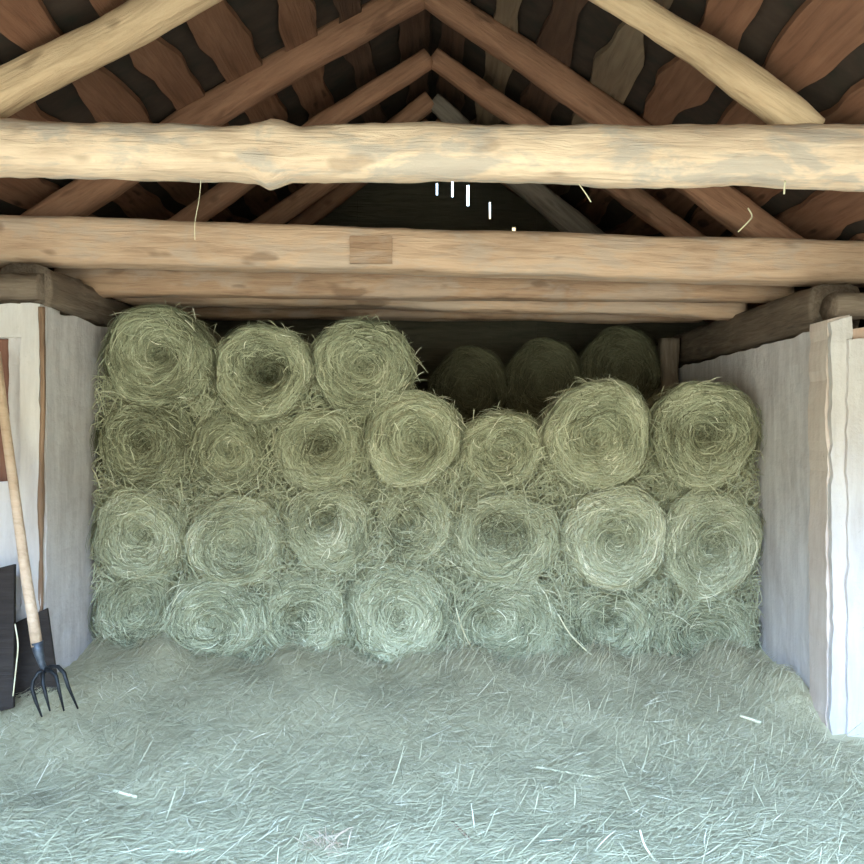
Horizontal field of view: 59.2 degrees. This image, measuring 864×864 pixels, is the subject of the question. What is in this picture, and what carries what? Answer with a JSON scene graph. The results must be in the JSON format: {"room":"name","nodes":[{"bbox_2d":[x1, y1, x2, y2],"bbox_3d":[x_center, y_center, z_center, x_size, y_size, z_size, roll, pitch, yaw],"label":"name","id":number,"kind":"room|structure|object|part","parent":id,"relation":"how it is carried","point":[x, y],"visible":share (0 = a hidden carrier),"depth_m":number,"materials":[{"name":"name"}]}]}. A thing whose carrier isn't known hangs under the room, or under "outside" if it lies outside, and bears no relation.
{"room":"farm building","nodes":[
{"label":"farm building","id":0,"kind":"room"},
{"bbox_2d":[0,303,20,338],"bbox_3d":[-2.584,-0.592,4.125,0.828,0.183,0.217,0,0,0],"label":"wall","id":1,"kind":"structure","parent":0,"point":[10,313],"depth_m":4.02,"materials":[{"name":"white paint"}]},
{"bbox_2d":[0,272,44,301],"bbox_3d":[-2.535,-0.768,4.088,0.930,0.190,0.230,0,0,0],"label":"beam","id":2,"kind":"structure","parent":1,"relation":"on","point":[29,287],"depth_m":3.99,"materials":[{"name":"brown wood"}]},
{"bbox_2d":[8,303,113,671],"bbox_3d":[-2.160,0.468,5.357,0.215,2.303,2.703,0,0,0],"label":"wall","id":3,"kind":"structure","parent":0,"point":[73,345],"depth_m":4.22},
{"bbox_2d":[0,480,21,621],"bbox_3d":[-2.586,0.939,4.130,0.838,1.362,0.214,0,0,0],"label":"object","id":4,"kind":"structure","parent":3,"relation":"attached to","point":[8,550],"depth_m":4.03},
{"bbox_2d":[0,339,8,481],"bbox_3d":[-2.280,-0.115,4.129,0.160,0.770,0.093,0,0,0],"label":"board","id":5,"kind":"object","parent":4,"relation":"on","point":[4,350],"visible":0.26,"depth_m":4.09,"materials":[{"name":"brown wood"}]},
{"bbox_2d":[37,307,45,610],"bbox_3d":[-2.063,0.160,4.018,0.039,1.640,0.041,0,0,0],"label":"post","id":6,"kind":"object","parent":3,"relation":"attached to","point":[41,310],"visible":0.97,"depth_m":4.01,"materials":[{"name":"brown wood"}]},
{"bbox_2d":[0,263,134,326],"bbox_3d":[-2.180,-0.771,5.430,0.312,0.262,2.740,0,0,0],"label":"wall plate","id":7,"kind":"object","parent":3,"relation":"on","point":[68,295],"visible":0.23,"depth_m":4.32,"materials":[{"name":"brown wood"}]},
{"bbox_2d":[132,305,702,323],"bbox_3d":[-0.166,-0.936,5.748,4.388,0.205,0.198,0,0,0],"label":"tie beam","id":8,"kind":"structure","parent":7,"relation":"on","point":[207,313],"depth_m":5.67,"materials":[{"name":"brown wood"}]},
{"bbox_2d":[113,297,747,320],"bbox_3d":[-0.054,-0.917,5.119,4.286,0.247,0.223,1,0,0],"label":"tie beam","id":9,"kind":"structure","parent":7,"relation":"on","point":[686,310],"depth_m":5.03,"materials":[{"name":"brown wood"}]},
{"bbox_2d":[168,48,432,221],"bbox_3d":[-1.027,-1.742,4.949,2.079,1.481,0.138,0,0,0],"label":"rafter","id":10,"kind":"object","parent":9,"relation":"on","point":[221,196],"visible":0.56,"depth_m":4.89,"materials":[{"name":"brown wood"}]},
{"bbox_2d":[431,48,706,236],"bbox_3d":[0.992,-1.733,4.945,2.036,1.517,0.131,0,0,0],"label":"rafter","id":11,"kind":"object","parent":9,"relation":"on","point":[638,201],"visible":0.6,"depth_m":4.90,"materials":[{"name":"brown wood"}]},
{"bbox_2d":[0,215,863,287],"bbox_3d":[0.017,-1.010,4.247,5.543,0.412,0.246,0,0,0],"label":"tie beam","id":12,"kind":"structure","parent":7,"relation":"on","point":[69,242],"depth_m":4.14,"materials":[{"name":"brown wood"}]},
{"bbox_2d":[0,0,425,270],"bbox_3d":[-1.376,-1.768,4.461,2.708,1.767,0.175,0,0,0],"label":"rafter","id":13,"kind":"object","parent":12,"relation":"on","point":[280,69],"visible":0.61,"depth_m":4.38,"materials":[{"name":"brown wood"}]},
{"bbox_2d":[425,0,811,287],"bbox_3d":[1.176,-1.724,4.454,2.497,1.846,0.191,0,0,0],"label":"rafter","id":14,"kind":"object","parent":12,"relation":"on","point":[727,205],"visible":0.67,"depth_m":4.38,"materials":[{"name":"brown wood"}]},
{"bbox_2d":[436,0,470,111],"bbox_3d":[0.132,-2.562,3.985,0.230,0.183,5.730,0,0,0],"label":"board","id":15,"kind":"object","parent":14,"relation":"on","point":[451,42],"visible":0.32,"depth_m":5.12,"materials":[{"name":"brown wood"}]},
{"bbox_2d":[470,0,521,124],"bbox_3d":[0.399,-2.384,3.985,0.250,0.196,5.730,0,0,0],"label":"board","id":16,"kind":"object","parent":14,"relation":"on","point":[497,73],"visible":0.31,"depth_m":4.91,"materials":[{"name":"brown wood"}]},
{"bbox_2d":[506,0,588,196],"bbox_3d":[0.721,-2.170,3.985,0.255,0.200,5.730,0,0,0],"label":"board","id":17,"kind":"object","parent":14,"relation":"on","point":[556,37],"visible":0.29,"depth_m":4.25,"materials":[{"name":"brown wood"}]},
{"bbox_2d":[545,0,672,195],"bbox_3d":[0.996,-1.986,3.985,0.249,0.196,5.730,0,0,0],"label":"board","id":18,"kind":"object","parent":14,"relation":"on","point":[617,65],"visible":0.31,"depth_m":4.09,"materials":[{"name":"grey wood"}]},
{"bbox_2d":[575,0,762,224],"bbox_3d":[1.292,-1.790,3.985,0.235,0.187,5.730,0,0,0],"label":"board","id":19,"kind":"object","parent":14,"relation":"on","point":[678,87],"visible":0.41,"depth_m":3.87,"materials":[{"name":"brown wood"}]},
{"bbox_2d":[737,208,752,232],"bbox_3d":[1.685,-1.142,4.090,0.082,0.137,0.027,0,0,0],"label":"stalk","id":20,"kind":"object","parent":14,"relation":"attached to","point":[738,231],"visible":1,"depth_m":4.08,"materials":[{"name":"beige plant"}]},
{"bbox_2d":[0,0,863,327],"bbox_3d":[0.000,-1.596,4.000,6.700,2.288,6.400,0,0,0],"label":"ceiling","id":21,"kind":"structure","parent":0,"point":[595,26],"depth_m":4.17,"materials":[{"name":"brown wood"}]},
{"bbox_2d":[0,177,97,216],"bbox_3d":[-2.349,-1.404,3.985,0.272,0.174,5.730,0,0,0],"label":"board","id":22,"kind":"object","parent":21,"relation":"attached to","point":[25,193],"visible":0.12,"depth_m":4.40,"materials":[{"name":"brown wood"}]},
{"bbox_2d":[0,63,174,219],"bbox_3d":[-2.025,-1.576,3.985,0.272,0.174,5.730,0,0,0],"label":"board","id":23,"kind":"object","parent":21,"relation":"attached to","point":[136,202],"visible":0.25,"depth_m":5.15,"materials":[{"name":"brown wood"}]},
{"bbox_2d":[0,0,249,222],"bbox_3d":[-1.709,-1.743,3.985,0.265,0.170,5.730,0,0,0],"label":"board","id":24,"kind":"object","parent":21,"relation":"attached to","point":[28,24],"visible":0.42,"depth_m":3.85,"materials":[{"name":"brown wood"}]},
{"bbox_2d":[89,0,279,216],"bbox_3d":[-1.392,-1.911,3.985,0.236,0.155,5.730,0,0,0],"label":"board","id":25,"kind":"object","parent":21,"relation":"attached to","point":[158,60],"visible":0.38,"depth_m":4.04,"materials":[{"name":"brown wood"}]},
{"bbox_2d":[186,0,306,192],"bbox_3d":[-1.081,-2.076,3.985,0.260,0.168,5.730,0,0,0],"label":"board","id":26,"kind":"object","parent":21,"relation":"attached to","point":[218,31],"visible":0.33,"depth_m":4.08,"materials":[{"name":"brown wood"}]},
{"bbox_2d":[278,0,333,119],"bbox_3d":[-0.774,-2.239,3.985,0.287,0.182,5.730,0,0,0],"label":"board","id":27,"kind":"object","parent":21,"relation":"attached to","point":[297,18],"visible":0.34,"depth_m":4.32,"materials":[{"name":"brown wood"}]},
{"bbox_2d":[249,92,433,223],"bbox_3d":[-0.819,-1.830,5.548,1.682,1.286,0.144,0,0,0],"label":"rafter","id":28,"kind":"object","parent":21,"relation":"attached to","point":[297,202],"visible":0.34,"depth_m":5.49,"materials":[{"name":"brown wood"}]},
{"bbox_2d":[288,118,427,224],"bbox_3d":[-0.730,-1.942,6.197,1.507,1.217,0.134,0,0,0],"label":"rafter","id":29,"kind":"object","parent":21,"relation":"attached to","point":[316,212],"visible":0.25,"depth_m":6.14,"materials":[{"name":"brown wood"}]},
{"bbox_2d":[333,0,387,122],"bbox_3d":[-0.456,-2.407,3.985,0.230,0.152,5.730,0,0,0],"label":"board","id":30,"kind":"object","parent":21,"relation":"attached to","point":[360,58],"visible":0.29,"depth_m":4.91,"materials":[{"name":"brown wood"}]},
{"bbox_2d":[398,9,429,121],"bbox_3d":[-0.118,-2.587,3.985,0.283,0.180,5.730,0,0,0],"label":"board","id":31,"kind":"object","parent":21,"relation":"attached to","point":[414,33],"visible":0.35,"depth_m":5.00,"materials":[{"name":"brown wood"}]},
{"bbox_2d":[0,118,863,191],"bbox_3d":[0.013,-1.206,3.318,4.328,0.306,0.248,0,0,0],"label":"tie beam","id":32,"kind":"structure","parent":21,"relation":"attached to","point":[271,154],"depth_m":3.22,"materials":[{"name":"brown wood"}]},
{"bbox_2d":[0,0,222,117],"bbox_3d":[-1.112,-1.894,3.330,1.938,1.146,0.153,0,0,0],"label":"rafter","id":33,"kind":"object","parent":32,"relation":"on","point":[52,66],"visible":1,"depth_m":3.27,"materials":[{"name":"brown wood"}]},
{"bbox_2d":[194,182,200,234],"bbox_3d":[-0.991,-0.941,3.214,0.028,0.255,0.014,0,0,0],"label":"stalk","id":34,"kind":"object","parent":32,"relation":"hanging from","point":[200,182],"visible":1,"depth_m":3.21,"materials":[{"name":"beige plant"}]},
{"bbox_2d":[589,0,824,124],"bbox_3d":[0.772,-1.859,3.324,1.874,1.246,0.145,0,0,-1],"label":"rafter","id":35,"kind":"object","parent":32,"relation":"on","point":[745,81],"visible":0.94,"depth_m":3.28,"materials":[{"name":"brown wood"}]},
{"bbox_2d":[436,118,513,191],"bbox_3d":[0.653,-2.048,6.199,1.350,1.002,0.134,0,0,-1],"label":"rafter","id":36,"kind":"object","parent":21,"relation":"attached to","point":[437,120],"visible":0.02,"depth_m":6.20,"materials":[{"name":"brown wood"}]},
{"bbox_2d":[432,93,605,233],"bbox_3d":[0.700,-1.833,5.546,1.450,1.273,0.179,0,0,-1],"label":"rafter","id":37,"kind":"object","parent":21,"relation":"attached to","point":[559,213],"visible":0.55,"depth_m":5.48,"materials":[{"name":"grey wood"}]},
{"bbox_2d":[604,0,863,235],"bbox_3d":[1.586,-1.595,3.985,0.312,0.237,5.730,0,0,0],"label":"board","id":38,"kind":"object","parent":21,"relation":"attached to","point":[820,34],"visible":0.37,"depth_m":3.19,"materials":[{"name":"brown wood"}]},
{"bbox_2d":[689,79,863,236],"bbox_3d":[1.866,-1.408,3.985,0.219,0.176,5.730,0,0,0],"label":"board","id":39,"kind":"object","parent":21,"relation":"attached to","point":[849,109],"visible":0.16,"depth_m":3.49,"materials":[{"name":"brown wood"}]},
{"bbox_2d":[704,233,863,323],"bbox_3d":[2.487,-0.995,3.985,0.262,0.204,5.730,0,0,0],"label":"board","id":40,"kind":"object","parent":21,"relation":"attached to","point":[858,237],"visible":0.06,"depth_m":5.18,"materials":[{"name":"brown wood"}]},
{"bbox_2d":[731,190,863,239],"bbox_3d":[2.157,-1.214,3.985,0.303,0.231,5.730,0,0,0],"label":"board","id":41,"kind":"object","parent":21,"relation":"attached to","point":[824,214],"visible":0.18,"depth_m":4.19,"materials":[{"name":"brown wood"}]},
{"bbox_2d":[197,181,707,408],"bbox_3d":[0.000,-0.500,6.914,6.000,4.400,0.052,0,0,0],"label":"wall","id":42,"kind":"structure","parent":0,"point":[375,205],"depth_m":6.89,"materials":[{"name":"brown wood"}]},
{"bbox_2d":[679,315,849,727],"bbox_3d":[2.078,0.518,5.244,0.237,2.204,2.923,0,0,0],"label":"wall","id":43,"kind":"structure","parent":0,"point":[775,376],"depth_m":4.18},
{"bbox_2d":[655,284,859,367],"bbox_3d":[2.119,-0.671,5.395,0.287,0.280,2.810,0,1,0],"label":"wall plate","id":44,"kind":"object","parent":43,"relation":"on","point":[787,317],"visible":0.63,"depth_m":4.63,"materials":[{"name":"brown wood"}]},
{"bbox_2d":[54,268,793,303],"bbox_3d":[-0.049,-0.911,4.676,4.483,0.222,0.194,1,0,0],"label":"tie beam","id":45,"kind":"structure","parent":44,"relation":"on","point":[108,283],"depth_m":4.59,"materials":[{"name":"brown wood"}]},
{"bbox_2d":[826,316,863,734],"bbox_3d":[2.486,0.523,3.852,1.042,2.193,0.211,0,0,0],"label":"wall","id":46,"kind":"structure","parent":0,"point":[840,330],"depth_m":3.76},
{"bbox_2d":[819,292,863,320],"bbox_3d":[2.510,-0.638,3.855,0.981,0.154,0.202,-1,0,2],"label":"beam","id":47,"kind":"structure","parent":46,"relation":"on","point":[834,305],"depth_m":3.79,"materials":[{"name":"brown wood"}]},
{"bbox_2d":[844,338,863,736],"bbox_3d":[2.522,0.577,3.743,0.971,2.087,0.033,0,0,0],"label":"wall panel","id":48,"kind":"object","parent":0,"point":[854,398],"visible":0.92,"depth_m":3.73,"materials":[{"name":"white paint"}]},
{"bbox_3d":[0.000,1.670,4.050,6.200,0.100,6.100,0,0,0],"label":"floor","id":49,"kind":"structure","parent":0,"visible":0},
{"bbox_2d":[88,570,189,649],"bbox_3d":[-1.775,1.114,4.772,0.699,0.746,0.681,0,0,0],"label":"hay bale","id":50,"kind":"object","parent":49,"relation":"on","point":[115,607],"visible":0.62,"depth_m":4.53},
{"bbox_2d":[85,480,204,590],"bbox_3d":[-1.742,0.662,4.737,0.788,0.799,0.686,0,0,0],"label":"hay bale","id":51,"kind":"object","parent":50,"relation":"on","point":[145,549],"visible":0.78,"depth_m":4.49},
{"bbox_2d":[89,398,205,490],"bbox_3d":[-1.736,0.124,4.798,0.816,0.784,0.667,0,0,0],"label":"hay bale","id":52,"kind":"object","parent":51,"relation":"on","point":[158,434],"visible":0.66,"depth_m":4.53},
{"bbox_2d":[95,299,222,423],"bbox_3d":[-1.623,-0.411,4.762,0.852,0.808,0.684,0,0,0],"label":"hay bale","id":53,"kind":"object","parent":52,"relation":"on","point":[156,354],"visible":0.8,"depth_m":4.54},
{"bbox_2d":[144,576,269,658],"bbox_3d":[-1.317,1.166,4.749,0.797,0.694,0.654,0,0,0],"label":"hay bale","id":54,"kind":"object","parent":49,"relation":"on","point":[197,615],"visible":0.63,"depth_m":4.48},
{"bbox_2d":[179,491,292,590],"bbox_3d":[-1.181,0.694,4.755,0.843,0.739,0.670,0,0,0],"label":"hay bale","id":55,"kind":"object","parent":54,"relation":"on","point":[235,547],"visible":0.84,"depth_m":4.49},
{"bbox_2d":[184,402,277,501],"bbox_3d":[-1.222,0.149,4.819,0.781,0.750,0.664,0,0,0],"label":"hay bale","id":56,"kind":"object","parent":55,"relation":"on","point":[217,434],"visible":0.73,"depth_m":4.57},
{"bbox_2d":[203,319,317,430],"bbox_3d":[-1.000,-0.314,4.751,0.779,0.746,0.653,0,0,0],"label":"hay bale","id":57,"kind":"object","parent":56,"relation":"on","point":[262,370],"visible":0.88,"depth_m":4.52},
{"bbox_2d":[249,562,350,654],"bbox_3d":[-0.729,1.151,4.792,0.762,0.789,0.691,0,0,0],"label":"hay bale","id":58,"kind":"object","parent":49,"relation":"on","point":[316,614],"visible":0.59,"depth_m":4.53},
{"bbox_2d":[279,483,381,593],"bbox_3d":[-0.602,0.654,4.778,0.739,0.786,0.664,0,0,0],"label":"hay bale","id":59,"kind":"object","parent":58,"relation":"on","point":[336,548],"visible":0.75,"depth_m":4.54},
{"bbox_2d":[261,398,373,509],"bbox_3d":[-0.699,0.147,4.805,0.778,0.755,0.660,0,0,0],"label":"hay bale","id":60,"kind":"object","parent":59,"relation":"on","point":[331,442],"visible":0.67,"depth_m":4.55},
{"bbox_2d":[308,315,427,428],"bbox_3d":[-0.420,-0.344,4.769,0.793,0.752,0.685,0,0,3],"label":"hay bale","id":61,"kind":"object","parent":60,"relation":"on","point":[358,363],"visible":0.87,"depth_m":4.52},
{"bbox_2d":[334,552,455,665],"bbox_3d":[-0.213,1.122,4.728,0.785,0.823,0.670,0,0,3],"label":"hay bale","id":62,"kind":"object","parent":49,"relation":"on","point":[397,614],"visible":0.73,"depth_m":4.48},
{"bbox_2d":[372,482,459,568],"bbox_3d":[-0.098,0.591,4.799,0.708,0.707,0.661,0,0,0],"label":"hay bale","id":63,"kind":"object","parent":62,"relation":"on","point":[426,515],"visible":0.61,"depth_m":4.55},
{"bbox_2d":[359,383,466,504],"bbox_3d":[-0.113,0.089,4.744,0.792,0.784,0.669,0,0,0],"label":"hay bale","id":64,"kind":"object","parent":63,"relation":"on","point":[422,421],"visible":0.88,"depth_m":4.49},
{"bbox_2d":[192,472,655,583],"bbox_3d":[-0.035,0.760,5.985,4.010,1.679,1.730,0,0,0],"label":"heap","id":65,"kind":"object","parent":49,"relation":"on","point":[369,472],"visible":0.02,"depth_m":5.12,"materials":[{"name":"plant"}]},
{"bbox_2d":[426,345,510,423],"bbox_3d":[0.305,-0.327,6.182,0.754,0.759,0.651,0,0,0],"label":"hay bale","id":66,"kind":"object","parent":65,"relation":"on","point":[472,378],"visible":0.67,"depth_m":5.93},
{"bbox_2d":[504,336,585,420],"bbox_3d":[0.892,-0.390,6.182,0.754,0.759,0.651,0,0,0],"label":"hay bale","id":67,"kind":"object","parent":65,"relation":"on","point":[538,370],"visible":0.59,"depth_m":5.93},
{"bbox_2d":[576,324,666,401],"bbox_3d":[1.495,-0.484,6.182,0.754,0.759,0.651,0,0,0],"label":"hay bale","id":68,"kind":"object","parent":65,"relation":"on","point":[626,354],"visible":0.68,"depth_m":5.93,"materials":[{"name":"green hay"}]},
{"bbox_2d":[87,369,764,664],"bbox_3d":[-0.035,0.557,4.619,4.007,1.924,0.448,0,0,0],"label":"hay","id":69,"kind":"object","parent":49,"relation":"on","point":[370,486],"visible":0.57,"depth_m":4.54},
{"bbox_2d":[0,618,863,863],"bbox_3d":[0.000,1.337,3.550,5.800,0.572,2.700,0,0,0],"label":"hay","id":70,"kind":"object","parent":49,"relation":"on","point":[234,759],"visible":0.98,"depth_m":3.53},
{"bbox_2d":[0,564,15,710],"bbox_3d":[-2.329,1.078,3.842,0.468,0.812,0.123,0,0,0],"label":"board","id":71,"kind":"object","parent":70,"relation":"on","point":[7,573],"visible":1,"depth_m":3.83,"materials":[{"name":"black wood"}]},
{"bbox_2d":[12,624,18,695],"bbox_3d":[-2.081,1.139,3.803,0.026,0.349,0.048,0,0,-16],"label":"stalk","id":72,"kind":"object","parent":71,"relation":"on","point":[14,624],"visible":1,"depth_m":3.79,"materials":[{"name":"beige plant"}]},
{"bbox_2d":[15,608,57,697],"bbox_3d":[-2.077,1.212,3.967,0.275,0.576,0.060,0,0,-3],"label":"board","id":73,"kind":"object","parent":70,"relation":"on","point":[27,665],"visible":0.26,"depth_m":3.96,"materials":[{"name":"black wood"}]},
{"bbox_2d":[0,351,78,716],"bbox_3d":[-2.015,0.481,3.777,0.627,1.802,0.112,0,0,27],"label":"pitchfork","id":74,"kind":"object","parent":70,"relation":"on","point":[36,641],"visible":1,"depth_m":3.77,"materials":[{"name":"brown wood"}]},
{"bbox_3d":[-2.102,0.320,3.836,0.421,1.478,0.055,0,0,32],"label":"handle","id":75,"kind":"part","parent":74,"relation":"part of","materials":[{"name":"brown wood"}]},
{"bbox_2d":[114,791,137,798],"bbox_3d":[-1.330,1.570,3.296,0.118,0.025,0.013,0,0,16],"label":"stalk","id":76,"kind":"object","parent":70,"relation":"on","point":[119,792],"visible":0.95,"depth_m":3.29,"materials":[{"name":"beige plant"}]},
{"bbox_2d":[167,848,203,853],"bbox_3d":[-0.931,1.578,2.864,0.145,0.024,0.027,0,0,6],"label":"stalk","id":77,"kind":"object","parent":70,"relation":"on","point":[185,851],"visible":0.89,"depth_m":2.86,"materials":[{"name":"beige plant"}]},
{"bbox_2d":[289,827,352,856],"bbox_3d":[-0.430,1.545,2.881,0.265,0.085,0.180,0,0,0],"label":"tuft","id":78,"kind":"object","parent":70,"relation":"on","point":[342,831],"visible":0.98,"depth_m":2.89,"materials":[{"name":"beige plant"}]},
{"bbox_2d":[451,821,470,840],"bbox_3d":[0.113,1.573,2.999,0.014,0.021,0.168,0,0,-23],"label":"stalk","id":79,"kind":"object","parent":70,"relation":"on","point":[464,834],"visible":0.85,"depth_m":2.97,"materials":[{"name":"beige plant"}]},
{"bbox_2d":[531,765,597,777],"bbox_3d":[0.601,1.544,3.451,0.320,0.013,0.015,0,0,21],"label":"stalk","id":80,"kind":"object","parent":70,"relation":"on","point":[531,765],"visible":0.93,"depth_m":3.46,"materials":[{"name":"beige plant"}]},
{"bbox_2d":[557,614,591,654],"bbox_3d":[0.918,1.243,4.464,0.359,0.347,0.029,0,0,0],"label":"stalk","id":81,"kind":"object","parent":70,"relation":"on","point":[557,614],"visible":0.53,"depth_m":4.45,"materials":[{"name":"beige plant"}]},
{"bbox_2d":[639,830,655,860],"bbox_3d":[0.800,1.546,2.827,0.066,0.108,0.033,0,0,31],"label":"stalk","id":82,"kind":"object","parent":70,"relation":"on","point":[641,835],"visible":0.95,"depth_m":2.82,"materials":[{"name":"beige plant"}]},
{"bbox_2d":[740,715,760,723],"bbox_3d":[1.612,1.455,3.847,0.104,0.027,0.017,0,0,39],"label":"stalk","id":83,"kind":"object","parent":70,"relation":"on","point":[752,719],"visible":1,"depth_m":3.84,"materials":[{"name":"beige plant"}]},
{"bbox_2d":[444,576,566,662],"bbox_3d":[0.453,1.172,4.763,0.891,0.802,0.684,0,0,0],"label":"hay bale","id":84,"kind":"object","parent":49,"relation":"on","point":[517,624],"visible":0.57,"depth_m":4.52},
{"bbox_2d":[456,608,472,648],"bbox_3d":[0.217,1.196,4.487,0.156,0.316,0.022,0,0,-8],"label":"stalk","id":85,"kind":"object","parent":84,"relation":"on","point":[456,608],"visible":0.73,"depth_m":4.48,"materials":[{"name":"beige plant"}]},
{"bbox_2d":[443,485,562,585],"bbox_3d":[0.462,0.688,4.777,0.869,0.803,0.665,0,0,2],"label":"hay bale","id":86,"kind":"object","parent":84,"relation":"on","point":[507,557],"visible":0.81,"depth_m":4.51},
{"bbox_2d":[455,402,544,494],"bbox_3d":[0.411,0.130,4.804,0.716,0.658,0.646,0,0,-5],"label":"hay bale","id":87,"kind":"object","parent":86,"relation":"on","point":[492,432],"visible":0.8,"depth_m":4.55},
{"bbox_2d":[555,574,668,657],"bbox_3d":[1.096,1.238,4.817,0.799,0.765,0.686,0,0,2],"label":"hay bale","id":88,"kind":"object","parent":49,"relation":"on","point":[584,628],"visible":0.48,"depth_m":4.55},
{"bbox_2d":[553,481,673,614],"bbox_3d":[1.103,0.662,4.707,0.815,0.843,0.677,0,0,0],"label":"hay bale","id":89,"kind":"object","parent":88,"relation":"on","point":[625,557],"visible":0.87,"depth_m":4.49},
{"bbox_2d":[536,375,660,495],"bbox_3d":[1.001,0.039,4.734,0.789,0.789,0.649,0,0,0],"label":"hay bale","id":90,"kind":"object","parent":89,"relation":"on","point":[593,429],"visible":0.94,"depth_m":4.48},
{"bbox_2d":[658,338,679,389],"bbox_3d":[1.888,0.430,6.049,0.170,2.340,0.166,0,0,0],"label":"post","id":91,"kind":"object","parent":49,"relation":"on","point":[669,348],"visible":0.09,"depth_m":5.98,"materials":[{"name":"brown wood"}]},
{"bbox_2d":[652,585,763,662],"bbox_3d":[1.658,1.322,4.808,0.812,0.758,0.650,0,0,0],"label":"hay bale","id":92,"kind":"object","parent":49,"relation":"on","point":[684,636],"visible":0.4,"depth_m":4.56},
{"bbox_2d":[657,485,765,609],"bbox_3d":[1.649,0.711,4.749,0.818,0.877,0.667,0,0,0],"label":"hay bale","id":93,"kind":"object","parent":92,"relation":"on","point":[692,524],"visible":0.77,"depth_m":4.51},
{"bbox_2d":[644,377,767,495],"bbox_3d":[1.640,0.064,4.786,0.807,0.802,0.715,0,0,5],"label":"hay bale","id":94,"kind":"object","parent":93,"relation":"on","point":[717,417],"visible":0.9,"depth_m":4.51}
]}

